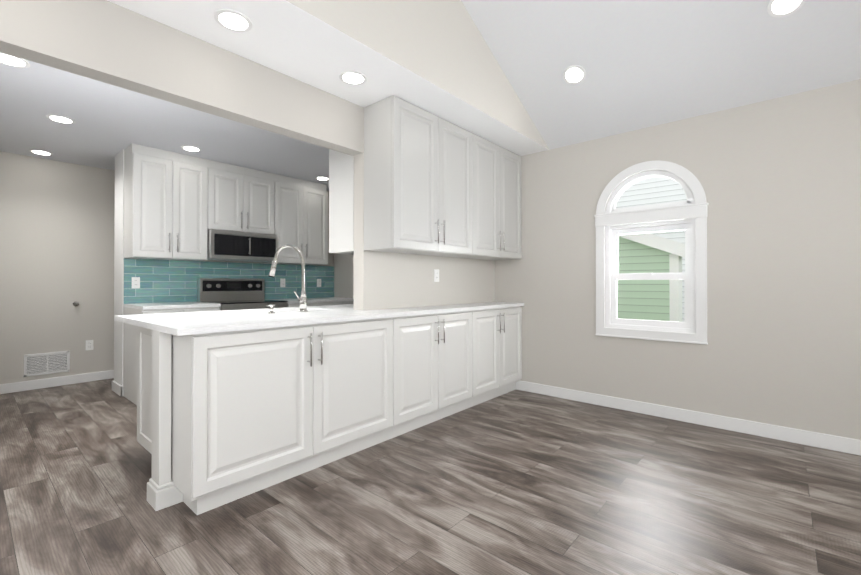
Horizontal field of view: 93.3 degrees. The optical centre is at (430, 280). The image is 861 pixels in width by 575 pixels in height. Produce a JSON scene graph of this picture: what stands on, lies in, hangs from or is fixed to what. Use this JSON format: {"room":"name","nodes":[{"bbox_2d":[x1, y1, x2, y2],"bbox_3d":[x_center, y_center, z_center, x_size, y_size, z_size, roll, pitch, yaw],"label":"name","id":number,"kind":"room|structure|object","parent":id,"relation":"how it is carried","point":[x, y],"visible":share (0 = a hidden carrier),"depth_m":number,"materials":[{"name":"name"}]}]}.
{"room":"kitchen","nodes":[
{"label":"kitchen","id":0,"kind":"room"},
{"bbox_2d":[0,151,114,383],"bbox_3d":[-4.440,-0.084,4.093,0.120,2.455,3.350,0,0,41],"label":"wall","id":1,"kind":"structure","parent":0,"point":[56,239],"depth_m":4.42,"materials":[{"name":"beige paint"}]},
{"bbox_2d":[24,351,69,376],"bbox_3d":[-4.113,0.885,4.367,0.008,0.230,0.360,0,0,41],"label":"air vent","id":2,"kind":"object","parent":1,"relation":"in","point":[46,363],"visible":1,"depth_m":4.36,"materials":[{"name":"white plastic"}]},
{"bbox_2d":[0,370,113,393],"bbox_3d":[-4.117,1.095,4.356,0.014,0.100,2.280,0,0,41],"label":"baseboard","id":3,"kind":"structure","parent":1,"relation":"attached to","point":[102,375],"depth_m":4.40,"materials":[{"name":"white wood"}]},
{"bbox_2d":[85,340,92,349],"bbox_3d":[-3.883,0.731,4.631,0.008,0.114,0.070,0,0,41],"label":"outlet","id":4,"kind":"object","parent":1,"relation":"attached to","point":[89,344],"visible":1,"depth_m":4.63,"materials":[{"name":"white plastic"}]},
{"bbox_2d":[123,191,333,354],"bbox_3d":[-2.362,-0.079,5.108,0.340,2.455,2.510,0,0,41],"label":"wall","id":5,"kind":"structure","parent":0,"point":[330,259],"depth_m":5.09,"materials":[{"name":"beige paint"}]},
{"bbox_2d":[108,378,122,396],"bbox_3d":[-3.186,1.094,4.141,0.360,0.100,0.022,0,0,41],"label":"baseboard","id":6,"kind":"structure","parent":5,"relation":"attached to","point":[117,388],"depth_m":4.10,"materials":[{"name":"white wood"}]},
{"bbox_2d":[114,149,123,385],"bbox_3d":[-3.189,-0.084,4.160,0.348,2.455,0.006,0,0,41],"label":"trim","id":7,"kind":"structure","parent":5,"relation":"attached to","point":[118,259],"depth_m":4.14,"materials":[{"name":"white wood"}]},
{"bbox_2d":[124,143,211,260],"bbox_3d":[-2.714,-0.767,4.196,0.327,1.082,0.660,0,0,41],"label":"upper cabinet","id":8,"kind":"object","parent":5,"relation":"attached to","point":[177,206],"depth_m":4.05,"materials":[{"name":"white wood"}]},
{"bbox_2d":[124,258,333,303],"bbox_3d":[-2.231,0.006,4.993,0.008,0.454,2.504,0,0,41],"label":"backsplash","id":9,"kind":"structure","parent":5,"relation":"attached to","point":[164,281],"depth_m":4.57,"materials":[{"name":"tile"}]},
{"bbox_2d":[132,277,139,287],"bbox_3d":[-2.983,0.018,4.117,0.008,0.114,0.070,0,0,41],"label":"electrical outlet","id":10,"kind":"object","parent":9,"relation":"attached to","point":[135,282],"visible":1,"depth_m":4.12,"materials":[{"name":"white plastic"}]},
{"bbox_2d":[280,278,284,286],"bbox_3d":[-1.932,0.025,5.323,0.008,0.114,0.070,0,0,41],"label":"electrical outlet","id":11,"kind":"object","parent":9,"relation":"attached to","point":[282,282],"visible":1,"depth_m":5.32,"materials":[{"name":"white plastic"}]},
{"bbox_2d":[317,279,320,286],"bbox_3d":[-1.571,0.027,5.738,0.008,0.114,0.070,0,0,41],"label":"electrical outlet","id":12,"kind":"object","parent":9,"relation":"attached to","point":[318,282],"visible":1,"depth_m":5.73,"materials":[{"name":"white plastic"}]},
{"bbox_2d":[208,160,275,234],"bbox_3d":[-2.248,-0.929,4.731,0.327,0.752,0.751,0,0,41],"label":"upper cabinet","id":13,"kind":"object","parent":5,"relation":"attached to","point":[243,199],"depth_m":4.62,"materials":[{"name":"white wood"}]},
{"bbox_2d":[207,229,276,261],"bbox_3d":[-2.205,-0.392,4.690,0.426,0.307,0.743,0,0,41],"label":"microwave","id":14,"kind":"object","parent":13,"relation":"attached to","point":[224,245],"visible":0.79,"depth_m":4.54,"materials":[{"name":"silver metal"}]},
{"bbox_2d":[262,174,327,264],"bbox_3d":[-1.750,-0.761,5.302,0.327,1.082,0.760,0,0,41],"label":"upper cabinet","id":15,"kind":"object","parent":5,"relation":"attached to","point":[301,205],"depth_m":5.19,"materials":[{"name":"white wood"}]},
{"bbox_2d":[0,0,494,309],"bbox_3d":[-1.091,-0.093,2.503,0.120,2.455,5.350,0,0,41],"label":"wall","id":16,"kind":"structure","parent":0,"point":[107,42],"depth_m":2.34,"materials":[{"name":"beige paint"}]},
{"bbox_2d":[329,149,353,254],"bbox_3d":[-0.466,-0.744,3.569,0.327,1.030,0.785,0,0,41],"label":"upper cabinet","id":17,"kind":"object","parent":16,"relation":"attached to","point":[341,203],"depth_m":3.23,"materials":[{"name":"white wood"}]},
{"bbox_2d":[364,95,475,257],"bbox_3d":[-0.067,-0.772,3.337,0.327,1.082,0.959,0,0,41],"label":"upper cabinet","id":18,"kind":"object","parent":16,"relation":"attached to","point":[434,185],"depth_m":3.07,"materials":[{"name":"white wood"}]},
{"bbox_2d":[434,269,438,281],"bbox_3d":[0.057,-0.049,3.723,0.008,0.114,0.070,0,0,41],"label":"outlet","id":19,"kind":"object","parent":16,"relation":"attached to","point":[436,275],"visible":1,"depth_m":3.72,"materials":[{"name":"white plastic"}]},
{"bbox_2d":[468,135,521,260],"bbox_3d":[0.541,-0.768,4.036,0.327,1.082,0.893,0,0,41],"label":"upper cabinet","id":20,"kind":"object","parent":16,"relation":"attached to","point":[498,169],"depth_m":3.92,"materials":[{"name":"white wood"}]},
{"bbox_2d":[0,0,548,190],"bbox_3d":[-2.149,-1.375,3.530,4.325,0.120,5.500,0,0,41],"label":"ceiling","id":21,"kind":"structure","parent":0,"point":[108,126],"depth_m":3.00,"materials":[{"name":"white paint"}]},
{"bbox_2d":[0,52,29,67],"bbox_3d":[-2.506,-1.317,2.422,0.176,0.008,0.176,0,0,41],"label":"recessed light","id":22,"kind":"object","parent":21,"relation":"in","point":[11,60],"visible":0.85,"depth_m":2.43,"materials":[{"name":"white plastic"}]},
{"bbox_2d":[29,149,52,155],"bbox_3d":[-3.965,-1.308,4.144,0.176,0.008,0.176,0,0,41],"label":"recessed light","id":23,"kind":"object","parent":21,"relation":"in","point":[41,152],"visible":0.98,"depth_m":4.13,"materials":[{"name":"white plastic"}]},
{"bbox_2d":[46,114,74,123],"bbox_3d":[-2.999,-1.312,3.303,0.176,0.008,0.176,0,0,41],"label":"recessed light","id":24,"kind":"object","parent":21,"relation":"in","point":[61,119],"visible":0.98,"depth_m":3.30,"materials":[{"name":"white plastic"}]},
{"bbox_2d":[181,145,200,151],"bbox_3d":[-2.369,-1.308,4.027,0.176,0.008,0.176,0,0,41],"label":"recessed light","id":25,"kind":"object","parent":21,"relation":"in","point":[190,148],"visible":0.98,"depth_m":4.01,"materials":[{"name":"white plastic"}]},
{"bbox_2d":[214,9,251,31],"bbox_3d":[-1.000,-1.319,2.066,0.176,0.008,0.176,0,0,41],"label":"recessed light","id":26,"kind":"object","parent":21,"relation":"in","point":[233,20],"visible":1,"depth_m":2.05,"materials":[{"name":"white plastic"}]},
{"bbox_2d":[316,176,328,179],"bbox_3d":[-1.371,-1.302,5.173,0.176,0.008,0.176,0,0,41],"label":"recessed light","id":27,"kind":"object","parent":21,"relation":"in","point":[322,178],"visible":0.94,"depth_m":5.16,"materials":[{"name":"white plastic"}]},
{"bbox_2d":[339,70,366,84],"bbox_3d":[-0.501,-1.316,2.639,0.176,0.008,0.176,0,0,41],"label":"recessed light","id":28,"kind":"object","parent":21,"relation":"in","point":[350,77],"visible":1,"depth_m":2.63,"materials":[{"name":"white plastic"}]},
{"bbox_2d":[334,253,353,297],"bbox_3d":[-0.474,-0.077,5.419,2.780,2.455,0.440,0,0,41],"label":"wall","id":29,"kind":"structure","parent":0,"point":[343,275],"depth_m":5.78,"materials":[{"name":"beige paint"}]},
{"bbox_2d":[286,0,548,148],"bbox_3d":[-0.555,-1.963,2.145,0.102,1.277,5.200,0,0,41],"label":"wall","id":30,"kind":"structure","parent":0,"point":[442,44],"depth_m":2.76,"materials":[{"name":"beige paint"}]},
{"bbox_2d":[0,378,860,574],"bbox_3d":[-0.601,1.163,2.168,8.550,0.060,5.600,0,0,41],"label":"floor","id":31,"kind":"structure","parent":0,"point":[517,482],"depth_m":2.07,"materials":[{"name":"grey laminate"}]},
{"bbox_2d":[137,326,148,451],"bbox_3d":[-1.477,0.693,2.596,0.710,0.884,0.509,0,0,41],"label":"base cabinet","id":32,"kind":"object","parent":31,"relation":"on","point":[142,333],"depth_m":2.55,"materials":[{"name":"white wood"}]},
{"bbox_2d":[149,324,316,514],"bbox_3d":[-1.062,0.691,2.236,0.390,0.884,0.702,0,0,41],"label":"base cabinet","id":33,"kind":"object","parent":31,"relation":"on","point":[223,418],"depth_m":2.06,"materials":[{"name":"white wood"}]},
{"bbox_2d":[115,302,523,335],"bbox_3d":[-0.513,0.340,3.410,1.156,0.230,3.212,0,0,41],"label":"countertop","id":34,"kind":"structure","parent":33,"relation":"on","point":[188,323],"depth_m":2.51,"materials":[{"name":"stone"}]},
{"bbox_2d":[267,304,274,313],"bbox_3d":[-1.092,0.190,2.773,0.083,0.062,0.044,0,0,41],"label":"soap dispenser","id":35,"kind":"object","parent":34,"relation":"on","point":[271,309],"visible":1,"depth_m":2.75,"materials":[{"name":"silver metal"}]},
{"bbox_2d":[268,260,307,311],"bbox_3d":[-1.021,0.035,2.948,0.307,0.374,0.184,0,0,41],"label":"faucet","id":36,"kind":"object","parent":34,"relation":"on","point":[302,299],"visible":0.98,"depth_m":2.93,"materials":[{"name":"silver metal"}]},
{"bbox_2d":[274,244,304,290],"bbox_3d":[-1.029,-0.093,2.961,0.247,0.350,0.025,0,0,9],"label":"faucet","id":37,"kind":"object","parent":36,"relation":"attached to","point":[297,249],"visible":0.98,"depth_m":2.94,"materials":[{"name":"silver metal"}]},
{"bbox_2d":[123,297,353,404],"bbox_3d":[-1.974,0.690,4.766,0.684,0.915,2.504,0,0,41],"label":"base cabinet","id":38,"kind":"object","parent":31,"relation":"on","point":[130,366],"visible":0.04,"depth_m":3.93,"materials":[{"name":"white wood"}]},
{"bbox_2d":[197,278,287,310],"bbox_3d":[-2.100,0.559,4.593,0.704,1.175,0.743,0,0,41],"label":"range","id":39,"kind":"object","parent":31,"relation":"on","point":[233,294],"visible":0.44,"depth_m":4.65,"materials":[{"name":"silver metal"}]},
{"bbox_2d":[317,317,396,467],"bbox_3d":[-0.595,0.693,2.723,0.327,0.884,0.645,0,0,41],"label":"base cabinet","id":40,"kind":"object","parent":31,"relation":"on","point":[357,359],"depth_m":2.61,"materials":[{"name":"white wood"}]},
{"bbox_2d":[397,310,476,435],"bbox_3d":[-0.068,0.697,3.329,0.327,0.884,0.962,0,0,41],"label":"base cabinet","id":41,"kind":"object","parent":31,"relation":"on","point":[437,353],"depth_m":3.20,"materials":[{"name":"white wood"}]},
{"bbox_2d":[477,306,521,404],"bbox_3d":[0.542,0.701,4.028,0.327,0.884,0.893,0,0,41],"label":"base cabinet","id":42,"kind":"object","parent":31,"relation":"on","point":[499,330],"depth_m":3.91,"materials":[{"name":"white wood"}]},
{"bbox_2d":[461,0,860,149],"bbox_3d":[0.996,-1.992,0.794,4.215,1.473,5.500,0,0,41],"label":"ceiling","id":43,"kind":"structure","parent":0,"point":[646,63],"depth_m":2.91,"materials":[{"name":"white paint"}]},
{"bbox_2d":[563,65,585,83],"bbox_3d":[1.144,-1.638,3.235,0.176,0.083,0.161,0,0,41],"label":"recessed light","id":44,"kind":"object","parent":43,"relation":"in","point":[574,74],"visible":1,"depth_m":3.23,"materials":[{"name":"white plastic"}]},
{"bbox_2d":[767,0,805,17],"bbox_3d":[2.101,-1.643,2.401,0.176,0.083,0.161,0,0,41],"label":"recessed light","id":45,"kind":"object","parent":43,"relation":"in","point":[779,8],"visible":1,"depth_m":2.42,"materials":[{"name":"white plastic"}]},
{"bbox_2d":[495,79,860,439],"bbox_3d":[2.551,-0.090,2.977,4.750,2.455,0.150,0,0,41],"label":"wall","id":46,"kind":"structure","parent":0,"point":[779,179],"depth_m":3.07,"materials":[{"name":"beige paint"}]},
{"bbox_2d":[594,160,708,344],"bbox_3d":[1.890,-0.260,3.521,0.874,1.520,0.160,0,0,41],"label":"arched window","id":47,"kind":"structure","parent":46,"relation":"in","point":[689,215],"depth_m":3.46,"materials":[{"name":"white plastic"}]},
{"bbox_2d":[615,177,686,321],"bbox_3d":[1.908,-0.292,3.542,0.580,1.265,0.040,0,0,41],"label":"window panel","id":48,"kind":"object","parent":47,"relation":"attached to","point":[648,260],"visible":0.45,"depth_m":3.53,"materials":[{"name":"clear glass"}]},
{"bbox_2d":[516,381,860,455],"bbox_3d":[2.528,1.087,2.882,4.308,0.100,0.014,0,0,41],"label":"baseboard","id":49,"kind":"structure","parent":46,"relation":"attached to","point":[824,441],"depth_m":3.18,"materials":[{"name":"white wood"}]},
{"bbox_3d":[5.361,1.575,9.810,24.000,0.100,13.840,0,0,41],"label":"lawn","id":50,"kind":"structure","parent":0,"visible":0},
{"bbox_2d":[617,233,684,321],"bbox_3d":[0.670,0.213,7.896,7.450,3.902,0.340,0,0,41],"label":"neighbor house","id":51,"kind":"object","parent":50,"relation":"on","point":[653,286],"depth_m":5.71,"materials":[{"name":"green"}]},
{"bbox_2d":[616,177,686,321],"bbox_3d":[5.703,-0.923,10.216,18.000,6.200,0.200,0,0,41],"label":"house","id":52,"kind":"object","parent":50,"relation":"on","point":[668,185],"depth_m":10.12,"materials":[{"name":"white"}]}
]}

